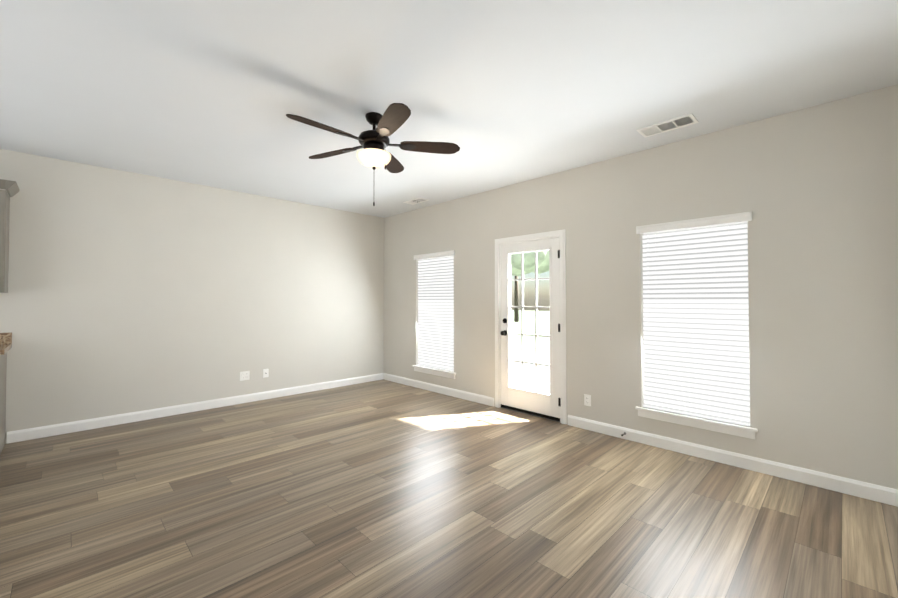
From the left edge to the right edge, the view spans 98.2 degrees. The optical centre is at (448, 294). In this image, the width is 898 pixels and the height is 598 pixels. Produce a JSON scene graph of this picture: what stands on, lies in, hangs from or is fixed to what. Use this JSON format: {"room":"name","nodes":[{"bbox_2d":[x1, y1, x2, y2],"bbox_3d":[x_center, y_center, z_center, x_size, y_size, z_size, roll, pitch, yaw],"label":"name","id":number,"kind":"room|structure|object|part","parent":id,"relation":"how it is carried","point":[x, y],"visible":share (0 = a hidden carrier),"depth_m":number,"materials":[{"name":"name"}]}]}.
{"room":"empty living room","nodes":[
{"label":"empty living room","id":0,"kind":"room"},
{"bbox_2d":[0,149,383,443],"bbox_3d":[-3.475,0.032,4.380,6.800,2.740,0.150,1,-1,-45],"label":"wall","id":1,"kind":"structure","parent":0,"point":[129,292],"depth_m":4.50,"materials":[{"name":"paint"}]},
{"bbox_2d":[0,187,11,292],"bbox_3d":[-4.224,-0.466,3.301,0.624,0.900,0.341,1,-1,-45],"label":"upper cabinet","id":2,"kind":"object","parent":1,"relation":"attached to","point":[4,197],"depth_m":3.41,"materials":[{"name":"grey wood"}]},
{"bbox_2d":[0,332,11,343],"bbox_3d":[-4.909,0.398,2.837,2.292,0.105,0.019,1,-1,-45],"label":"backsplash","id":3,"kind":"structure","parent":1,"relation":"attached to","point":[5,338],"depth_m":3.61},
{"bbox_2d":[7,373,382,443],"bbox_3d":[-2.607,1.362,5.097,4.225,0.105,0.016,1,-1,-45],"label":"baseboard","id":4,"kind":"structure","parent":1,"relation":"attached to","point":[75,426],"depth_m":4.47,"materials":[{"name":"white wood"}]},
{"bbox_2d":[240,371,249,380],"bbox_3d":[-2.657,1.064,5.057,0.116,0.114,0.008,1,-1,-45],"label":"electrical outlet","id":5,"kind":"object","parent":1,"relation":"attached to","point":[244,375],"visible":1,"depth_m":5.06,"materials":[{"name":"white plastic"}]},
{"bbox_2d":[263,369,268,377],"bbox_3d":[-2.467,1.067,5.239,0.070,0.114,0.016,1,-1,-45],"label":"electrical outlet","id":6,"kind":"object","parent":1,"relation":"attached to","point":[265,372],"visible":1,"depth_m":5.24,"materials":[{"name":"white plastic"}]},
{"bbox_2d":[0,379,897,597],"bbox_3d":[-1.400,1.426,2.252,6.800,0.120,6.060,1,-1,-45],"label":"floor","id":7,"kind":"structure","parent":0,"point":[382,488],"depth_m":2.42,"materials":[{"name":"brown wood"}]},
{"bbox_2d":[0,352,6,454],"bbox_3d":[-4.126,0.939,3.177,0.625,0.885,0.621,1,-1,-45],"label":"base cabinet","id":8,"kind":"object","parent":7,"relation":"on","point":[3,359],"depth_m":3.44,"materials":[{"name":"wood"}]},
{"bbox_2d":[0,344,11,355],"bbox_3d":[-4.692,0.467,2.615,2.292,0.040,0.637,1,-1,-45],"label":"countertop","id":9,"kind":"structure","parent":8,"relation":"on","point":[3,347],"depth_m":3.37,"materials":[{"name":"beige stone"}]},
{"bbox_2d":[0,0,897,217],"bbox_3d":[-1.400,-1.434,2.300,6.800,0.120,6.060,1,-1,-45],"label":"ceiling","id":10,"kind":"structure","parent":0,"point":[499,93],"depth_m":2.49,"materials":[{"name":"paint"}]},
{"bbox_2d":[286,103,459,205],"bbox_3d":[-0.613,-1.016,2.928,1.215,0.692,1.276,1,-1,-45],"label":"fan","id":11,"kind":"object","parent":10,"relation":"hanging from","point":[392,119],"depth_m":2.90,"materials":[{"name":"brown wood"}]},
{"bbox_3d":[-0.573,-1.021,2.969,0.260,0.100,0.260,1,-1,-45],"label":"fan shade","id":12,"kind":"part","parent":11,"relation":"part of","materials":[{"name":"white glass"}]},
{"bbox_2d":[403,197,428,204],"bbox_3d":[-0.465,-1.315,5.509,0.180,0.009,0.360,1,-1,-45],"label":"ceiling vent","id":13,"kind":"object","parent":10,"relation":"in","point":[416,201],"visible":0.96,"depth_m":5.50,"materials":[{"name":"white metal"}]},
{"bbox_2d":[636,113,698,137],"bbox_3d":[1.759,-1.355,3.139,0.200,0.009,0.400,1,-1,-45],"label":"ceiling vent","id":14,"kind":"object","parent":10,"relation":"in","point":[671,124],"visible":1,"depth_m":3.13,"materials":[{"name":"white metal"}]},
{"bbox_2d":[384,84,897,488],"bbox_3d":[0.968,0.036,4.610,0.150,2.740,5.760,1,-1,-45],"label":"wall","id":15,"kind":"structure","parent":0,"point":[814,189],"depth_m":3.04,"materials":[{"name":"paint"}]},
{"bbox_2d":[412,256,455,378],"bbox_3d":[-0.182,0.297,5.745,0.177,1.764,0.912,1,-1,-45],"label":"window","id":16,"kind":"structure","parent":15,"relation":"in","point":[444,373],"depth_m":5.66,"materials":[{"name":"white plastic"}]},
{"bbox_2d":[414,250,454,371],"bbox_3d":[-0.206,0.244,5.723,0.091,1.695,0.878,1,-1,-45],"label":"window blind","id":17,"kind":"object","parent":16,"relation":"attached to","point":[436,313],"visible":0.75,"depth_m":5.72,"materials":[{"name":"white plastic"}]},
{"bbox_2d":[383,373,493,406],"bbox_3d":[-0.265,1.372,5.719,0.016,0.105,2.359,1,-1,-45],"label":"baseboard","id":18,"kind":"structure","parent":15,"relation":"attached to","point":[482,399],"depth_m":5.53,"materials":[{"name":"white wood"}]},
{"bbox_2d":[500,407,558,421],"bbox_3d":[0.992,1.400,4.591,0.188,0.012,0.820,1,-1,-45],"label":"door sill","id":19,"kind":"structure","parent":15,"relation":"attached to","point":[528,414],"depth_m":4.52,"materials":[{"name":"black metal"}]},
{"bbox_2d":[500,238,560,421],"bbox_3d":[0.925,0.391,4.535,0.120,2.015,0.822,1,-1,-45],"label":"door","id":20,"kind":"structure","parent":15,"relation":"in","point":[537,403],"depth_m":4.51,"materials":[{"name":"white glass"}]},
{"bbox_2d":[495,229,566,423],"bbox_3d":[0.971,0.355,4.588,0.168,2.101,0.972,1,-1,-45],"label":"door frame","id":21,"kind":"structure","parent":15,"relation":"attached to","point":[561,234],"depth_m":4.39,"materials":[{"name":"white wood"}]},
{"bbox_2d":[584,394,590,405],"bbox_3d":[1.429,1.096,4.010,0.008,0.114,0.070,1,-1,-45],"label":"electrical outlet","id":22,"kind":"object","parent":15,"relation":"attached to","point":[587,400],"visible":1,"depth_m":4.01,"materials":[{"name":"white plastic"}]},
{"bbox_2d":[635,222,757,438],"bbox_3d":[2.128,0.257,3.402,0.177,1.764,0.902,1,-1,-45],"label":"window","id":23,"kind":"structure","parent":15,"relation":"in","point":[714,425],"depth_m":3.29,"materials":[{"name":"white plastic"}]},
{"bbox_2d":[636,211,751,425],"bbox_3d":[2.104,0.204,3.379,0.091,1.695,0.868,1,-1,-45],"label":"window blind","id":24,"kind":"object","parent":23,"relation":"attached to","point":[696,321],"visible":0.98,"depth_m":3.35,"materials":[{"name":"white plastic"}]},
{"bbox_2d":[568,415,897,506],"bbox_3d":[2.091,1.332,3.330,0.016,0.105,2.331,1,-1,-45],"label":"baseboard","id":25,"kind":"structure","parent":15,"relation":"attached to","point":[874,492],"depth_m":3.03,"materials":[{"name":"white wood"}]},
{"label":"outside","id":26,"kind":"structure","parent":0,"visible":0},
{"bbox_2d":[511,310,739,410],"bbox_3d":[18.480,1.768,18.869,44.848,0.160,70.000,1,-1,-45],"label":"ground","id":27,"kind":"structure","parent":26,"point":[515,354],"depth_m":10.46,"materials":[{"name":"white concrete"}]},
{"bbox_2d":[511,250,548,321],"bbox_3d":[5.075,-3.406,27.316,6.716,10.675,7.165,1,-1,-45],"label":"tree","id":28,"kind":"object","parent":27,"relation":"on","point":[531,263],"depth_m":25.30,"materials":[{"name":"green plant"}]}
]}

